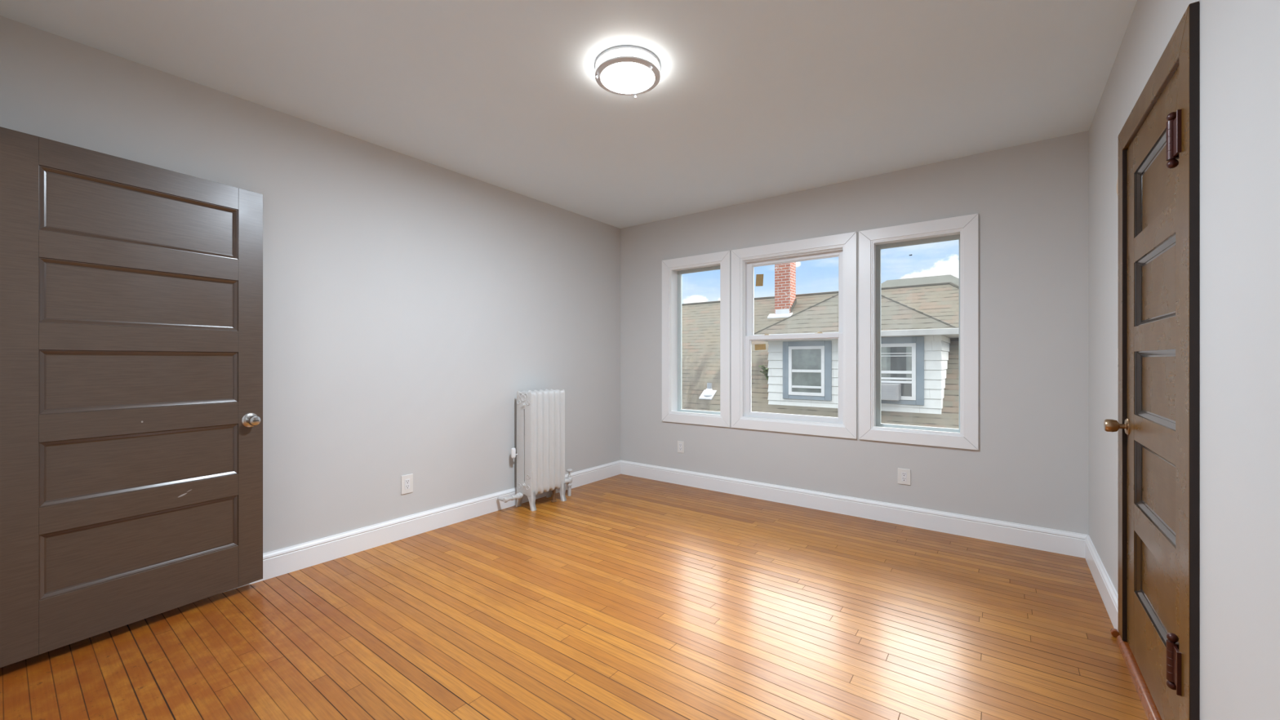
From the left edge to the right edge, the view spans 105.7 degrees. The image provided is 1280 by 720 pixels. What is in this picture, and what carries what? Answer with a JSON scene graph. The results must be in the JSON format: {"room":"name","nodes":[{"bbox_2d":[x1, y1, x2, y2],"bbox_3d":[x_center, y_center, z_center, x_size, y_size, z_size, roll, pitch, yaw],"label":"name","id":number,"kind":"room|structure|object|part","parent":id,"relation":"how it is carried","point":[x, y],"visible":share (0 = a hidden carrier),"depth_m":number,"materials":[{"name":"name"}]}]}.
{"room":"empty bedroom","nodes":[
{"label":"empty bedroom","id":0,"kind":"room"},
{"bbox_2d":[0,15,620,553],"bbox_3d":[-1.955,-0.095,2.935,0.170,2.590,5.950,0,0,37],"label":"wall","id":1,"kind":"structure","parent":0,"point":[409,302],"depth_m":3.11,"materials":[{"name":"grey paint"}]},
{"bbox_2d":[0,126,262,667],"bbox_3d":[-2.192,0.140,2.176,0.103,2.032,0.870,0,0,29],"label":"door","id":2,"kind":"structure","parent":1,"relation":"in","point":[131,291],"depth_m":2.10,"materials":[{"name":"brown paint"}]},
{"bbox_3d":[-2.214,0.816,2.191,0.028,0.258,0.648,0,0,29],"label":"panel","id":3,"kind":"part","parent":2,"relation":"part of","materials":[{"name":"brown paint"}]},
{"bbox_3d":[-2.214,0.452,2.191,0.028,0.256,0.648,0,0,29],"label":"panel","id":4,"kind":"part","parent":2,"relation":"part of","materials":[{"name":"brown paint"}]},
{"bbox_3d":[-2.214,0.087,2.191,0.028,0.255,0.648,0,0,29],"label":"panel","id":5,"kind":"part","parent":2,"relation":"part of","materials":[{"name":"brown paint"}]},
{"bbox_3d":[-2.214,-0.276,2.191,0.028,0.257,0.648,0,0,29],"label":"panel","id":6,"kind":"part","parent":2,"relation":"part of","materials":[{"name":"brown paint"}]},
{"bbox_3d":[-2.214,-0.638,2.191,0.028,0.255,0.648,0,0,29],"label":"panel","id":7,"kind":"part","parent":2,"relation":"part of","materials":[{"name":"brown paint"}]},
{"bbox_3d":[-1.990,0.311,2.493,0.053,0.053,0.053,0,0,29],"label":"knob","id":8,"kind":"part","parent":2,"relation":"part of","materials":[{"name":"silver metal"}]},
{"bbox_2d":[400,473,413,494],"bbox_3d":[-1.579,0.842,3.287,0.009,0.126,0.080,0,0,37],"label":"wall outlet","id":9,"kind":"object","parent":1,"relation":"attached to","point":[406,481],"visible":1,"depth_m":3.28,"materials":[{"name":"white plastic"}]},
{"bbox_2d":[404,479,409,489],"bbox_3d":[-1.577,0.842,3.285,0.004,0.067,0.034,0,0,37],"label":"receptacle","id":10,"kind":"object","parent":9,"relation":"attached to","point":[406,481],"depth_m":3.28,"materials":[{"name":"white plastic"}]},
{"bbox_2d":[217,460,621,594],"bbox_3d":[-1.400,1.129,3.518,0.019,0.141,3.999,0,0,37],"label":"baseboard","id":11,"kind":"structure","parent":1,"relation":"attached to","point":[281,562],"depth_m":3.20,"materials":[{"name":"white paint"}]},
{"bbox_2d":[0,0,1137,228],"bbox_3d":[-0.413,-1.450,1.779,4.024,0.120,5.950,0,0,37],"label":"ceiling","id":12,"kind":"structure","parent":0,"point":[751,100],"depth_m":2.40,"materials":[{"name":"paint"}]},
{"bbox_2d":[595,45,660,97],"bbox_3d":[-0.058,-1.353,2.294,0.308,0.073,0.308,0,0,37],"label":"ceiling lamp","id":13,"kind":"object","parent":12,"relation":"attached to","point":[623,70],"visible":1,"depth_m":2.24,"materials":[{"name":"silver metal"}]},
{"bbox_2d":[0,474,1147,719],"bbox_3d":[-0.413,1.260,1.779,4.024,0.120,5.950,0,0,37],"label":"floor","id":14,"kind":"structure","parent":0,"point":[625,597],"depth_m":2.10,"materials":[{"name":"brown wood"}]},
{"bbox_2d":[497,388,572,511],"bbox_3d":[-0.834,0.726,4.042,0.222,0.948,0.696,0,0,37],"label":"radiator","id":15,"kind":"object","parent":14,"relation":"on","point":[540,415],"visible":1,"depth_m":3.95,"materials":[{"name":"white metal"}]},
{"bbox_2d":[511,448,517,458],"bbox_3d":[-1.020,0.755,3.933,0.037,0.086,0.054,0,0,37],"label":"air vent","id":16,"kind":"object","parent":15,"relation":"attached to","point":[513,454],"depth_m":3.91,"materials":[{"name":"white metal"}]},
{"bbox_3d":[-0.985,1.125,3.965,0.072,0.150,0.038,0,0,37],"label":"leg","id":17,"kind":"part","parent":15,"relation":"part of","materials":[{"name":"white metal"}]},
{"bbox_3d":[-0.865,1.125,3.875,0.072,0.150,0.038,0,0,37],"label":"leg","id":18,"kind":"part","parent":15,"relation":"part of","materials":[{"name":"white metal"}]},
{"bbox_3d":[-0.785,1.125,4.231,0.072,0.150,0.037,0,0,37],"label":"leg","id":19,"kind":"part","parent":15,"relation":"part of","materials":[{"name":"white metal"}]},
{"bbox_3d":[-0.666,1.125,4.141,0.072,0.150,0.037,0,0,37],"label":"leg","id":20,"kind":"part","parent":15,"relation":"part of","materials":[{"name":"white metal"}]},
{"bbox_2d":[1116,635,1161,719],"bbox_3d":[1.769,1.184,1.661,0.066,0.032,0.964,0,0,37],"label":"threshold","id":21,"kind":"object","parent":14,"relation":"on","point":[1151,711],"visible":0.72,"depth_m":1.77,"materials":[{"name":"brown wood"}]},
{"bbox_2d":[620,130,1088,534],"bbox_3d":[1.309,-0.095,4.100,3.654,2.590,0.170,0,0,37],"label":"wall","id":22,"kind":"structure","parent":0,"point":[1029,466],"depth_m":3.30,"materials":[{"name":"grey paint"}]},
{"bbox_2d":[677,440,684,453],"bbox_3d":[0.392,0.839,4.675,0.073,0.114,0.009,0,0,37],"label":"wall outlet","id":23,"kind":"object","parent":22,"relation":"attached to","point":[680,443],"visible":1,"depth_m":4.67,"materials":[{"name":"white plastic"}]},
{"bbox_2d":[679,443,682,450],"bbox_3d":[0.391,0.839,4.673,0.034,0.067,0.004,0,0,37],"label":"receptacle","id":24,"kind":"object","parent":23,"relation":"attached to","point":[680,444],"depth_m":4.67,"materials":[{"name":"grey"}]},
{"bbox_2d":[662,250,730,427],"bbox_3d":[0.566,-0.190,4.643,0.740,1.589,0.183,0,0,37],"label":"window","id":25,"kind":"structure","parent":22,"relation":"in","point":[673,269],"depth_m":4.73,"materials":[{"name":"white paint"}]},
{"bbox_3d":[0.611,-0.184,4.700,0.567,1.421,0.037,0,0,37],"label":"frame","id":26,"kind":"part","parent":25,"relation":"part of","materials":[{"name":"grey"}]},
{"bbox_2d":[731,231,857,439],"bbox_3d":[1.281,-0.190,4.084,1.050,1.589,0.148,0,0,37],"label":"window","id":27,"kind":"structure","parent":22,"relation":"in","point":[843,246],"depth_m":4.02,"materials":[{"name":"white paint"}]},
{"bbox_2d":[755,274,763,286],"bbox_3d":[1.057,-0.706,4.283,0.074,0.109,0.001,0,0,37],"label":"sticker","id":28,"kind":"object","parent":27,"relation":"attached to","point":[759,277],"visible":1,"depth_m":4.28,"materials":[{"name":"brown paper"}]},
{"bbox_2d":[754,343,765,350],"bbox_3d":[1.052,-0.113,4.239,0.102,0.055,0.001,0,0,37],"label":"sticker","id":29,"kind":"object","parent":27,"relation":"attached to","point":[757,347],"visible":1,"depth_m":4.24,"materials":[{"name":"brown paper"}]},
{"bbox_3d":[1.293,-0.184,4.090,0.890,1.425,0.124,0,0,37],"label":"frame","id":30,"kind":"part","parent":27,"relation":"part of","materials":[{"name":"white plastic"}]},
{"bbox_3d":[1.279,0.148,4.072,0.838,0.727,0.030,0,0,37],"label":"sash","id":31,"kind":"part","parent":27,"relation":"part of","materials":[{"name":"white plastic"}]},
{"bbox_3d":[1.302,-0.523,4.102,0.838,0.704,0.030,0,0,37],"label":"sash","id":32,"kind":"part","parent":27,"relation":"part of","materials":[{"name":"white plastic"}]},
{"bbox_2d":[621,460,1087,558],"bbox_3d":[1.252,1.129,4.024,3.650,0.141,0.019,0,0,37],"label":"baseboard","id":33,"kind":"structure","parent":22,"relation":"attached to","point":[1058,541],"depth_m":3.60,"materials":[{"name":"white paint"}]},
{"bbox_2d":[897,467,911,484],"bbox_3d":[1.923,0.849,3.527,0.084,0.114,0.009,0,0,37],"label":"wall outlet","id":34,"kind":"object","parent":22,"relation":"attached to","point":[904,474],"visible":1,"depth_m":3.52,"materials":[{"name":"white plastic"}]},
{"bbox_2d":[901,471,906,481],"bbox_3d":[1.922,0.849,3.525,0.034,0.067,0.004,0,0,37],"label":"receptacle","id":35,"kind":"object","parent":34,"relation":"attached to","point":[904,474],"depth_m":3.52,"materials":[{"name":"grey plastic"}]},
{"bbox_2d":[858,213,978,449],"bbox_3d":[2.025,-0.190,3.548,0.749,1.589,0.183,0,0,37],"label":"window","id":36,"kind":"structure","parent":22,"relation":"in","point":[964,228],"depth_m":3.49,"materials":[{"name":"white paint"}]},
{"bbox_3d":[2.070,-0.184,3.605,0.576,1.421,0.037,0,0,37],"label":"frame","id":37,"kind":"part","parent":36,"relation":"part of","materials":[{"name":"grey"}]},
{"bbox_2d":[1088,0,1279,719],"bbox_3d":[1.440,-0.095,1.064,0.200,2.590,4.870,0,0,37],"label":"wall","id":38,"kind":"structure","parent":0,"point":[1239,40],"depth_m":1.12,"materials":[{"name":"grey paint"}]},
{"bbox_2d":[1084,534,1118,631],"bbox_3d":[2.389,1.129,2.510,0.019,0.141,1.065,0,0,37],"label":"baseboard","id":39,"kind":"structure","parent":38,"relation":"attached to","point":[1109,596],"depth_m":2.42,"materials":[{"name":"white paint"}]},
{"bbox_2d":[1117,348,1118,373],"bbox_3d":[2.110,0.005,2.133,0.012,0.116,0.072,0,0,37],"label":"light switch","id":40,"kind":"object","parent":38,"relation":"attached to","point":[1117,348],"visible":0.21,"depth_m":2.15,"materials":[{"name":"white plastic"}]},
{"bbox_2d":[1103,66,1181,719],"bbox_3d":[1.747,0.148,1.681,0.105,2.020,0.838,0,0,37],"label":"door","id":41,"kind":"structure","parent":38,"relation":"in","point":[1151,425],"depth_m":1.69,"materials":[{"name":"brown wood"}]},
{"bbox_3d":[1.962,0.272,2.001,0.063,0.053,0.053,0,0,37],"label":"knob","id":42,"kind":"part","parent":41,"relation":"part of","materials":[{"name":"brown metal"}]},
{"bbox_3d":[1.784,0.148,1.670,0.034,2.020,0.796,0,0,37],"label":"frame","id":43,"kind":"part","parent":41,"relation":"part of","materials":[{"name":"brown wood"}]},
{"bbox_3d":[1.768,0.784,1.656,0.022,0.240,0.574,0,0,37],"label":"panel","id":44,"kind":"part","parent":41,"relation":"part of","materials":[{"name":"brown wood"}]},
{"bbox_3d":[1.768,0.436,1.656,0.022,0.248,0.574,0,0,37],"label":"panel","id":45,"kind":"part","parent":41,"relation":"part of","materials":[{"name":"brown wood"}]},
{"bbox_3d":[1.768,0.089,1.656,0.022,0.245,0.574,0,0,37],"label":"panel","id":46,"kind":"part","parent":41,"relation":"part of","materials":[{"name":"brown wood"}]},
{"bbox_3d":[1.768,-0.255,1.656,0.022,0.250,0.574,0,0,37],"label":"panel","id":47,"kind":"part","parent":41,"relation":"part of","materials":[{"name":"brown wood"}]},
{"bbox_3d":[1.768,-0.603,1.656,0.022,0.255,0.574,0,0,37],"label":"panel","id":48,"kind":"part","parent":41,"relation":"part of","materials":[{"name":"brown wood"}]},
{"bbox_2d":[1110,1,1199,719],"bbox_3d":[1.790,0.117,1.681,0.100,2.166,1.025,0,0,37],"label":"door frame","id":49,"kind":"structure","parent":38,"relation":"attached to","point":[1182,50],"depth_m":1.32,"materials":[{"name":"brown wood"}]},
{"bbox_3d":[2.039,0.101,2.045,0.019,2.131,0.093,0,0,37],"label":"casing leg","id":50,"kind":"part","parent":49,"relation":"part of","materials":[{"name":"brown wood"}]},
{"bbox_3d":[1.767,-0.910,1.682,0.019,0.112,0.998,0,0,37],"label":"head casing","id":51,"kind":"part","parent":49,"relation":"part of","materials":[{"name":"brown wood"}]},
{"bbox_3d":[1.495,0.111,1.319,0.019,2.112,0.093,0,0,37],"label":"casing leg","id":52,"kind":"part","parent":49,"relation":"part of","materials":[{"name":"brown wood"}]},
{"label":"outside","id":53,"kind":"structure","parent":0,"visible":0},
{"bbox_3d":[37.374,7.300,49.832,120.000,0.200,115.420,0,0,37],"label":"ground","id":54,"kind":"structure","parent":53,"visible":0},
{"bbox_2d":[681,262,959,428],"bbox_3d":[4.312,1.875,13.018,21.278,10.650,14.437,0,0,37],"label":"house","id":55,"kind":"structure","parent":54,"relation":"on","point":[920,322],"depth_m":9.49,"materials":[{"name":"beige"}]},
{"bbox_2d":[759,364,768,379],"bbox_3d":[2.766,0.275,10.574,0.398,0.335,0.325,0,0,37],"label":"weed","id":56,"kind":"object","parent":55,"relation":"on","point":[765,371],"visible":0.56,"depth_m":10.57,"materials":[{"name":"green plant"}]},
{"bbox_3d":[3.237,0.210,9.414,0.693,0.960,0.074,0,0,37],"label":"sash","id":57,"kind":"part","parent":55,"relation":"part of","materials":[{"name":"white wood"}]},
{"bbox_2d":[791,349,821,392],"bbox_3d":[3.235,0.205,9.411,0.593,0.850,0.001,0,0,37],"label":"window","id":58,"kind":"structure","parent":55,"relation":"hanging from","point":[806,363],"depth_m":9.41,"materials":[{"name":"grey glass"}]},
{"bbox_2d":[880,382,901,400],"bbox_3d":[4.237,0.550,8.466,0.540,0.280,0.299,0,0,37],"label":"air conditioner","id":59,"kind":"object","parent":55,"relation":"attached to","point":[892,392],"visible":0.44,"depth_m":8.27,"materials":[{"name":"grey metal"}]},
{"bbox_2d":[880,386,895,399],"bbox_3d":[4.149,0.553,8.349,0.460,0.214,0.005,0,0,37],"label":"grille","id":60,"kind":"object","parent":59,"relation":"attached to","point":[886,392],"depth_m":8.28,"materials":[{"name":"grey metal"}]},
{"bbox_2d":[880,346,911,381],"bbox_3d":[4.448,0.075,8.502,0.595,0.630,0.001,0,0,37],"label":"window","id":61,"kind":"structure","parent":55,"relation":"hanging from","point":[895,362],"depth_m":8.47,"materials":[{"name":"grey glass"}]},
{"bbox_3d":[4.450,0.200,8.504,0.695,0.980,0.074,0,0,37],"label":"sash","id":62,"kind":"part","parent":55,"relation":"part of","materials":[{"name":"white wood"}]},
{"bbox_2d":[888,346,911,396],"bbox_3d":[4.449,0.200,8.502,0.635,0.920,0.001,0,0,37],"label":"window","id":63,"kind":"structure","parent":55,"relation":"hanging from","point":[900,358],"depth_m":8.42,"materials":[{"name":"grey"}]},
{"bbox_2d":[880,274,959,287],"bbox_3d":[13.028,1.665,22.729,12.590,11.070,10.000,0,0,37],"label":"house","id":64,"kind":"structure","parent":54,"relation":"on","point":[942,278],"depth_m":22.41,"materials":[{"name":"white"}]}
]}

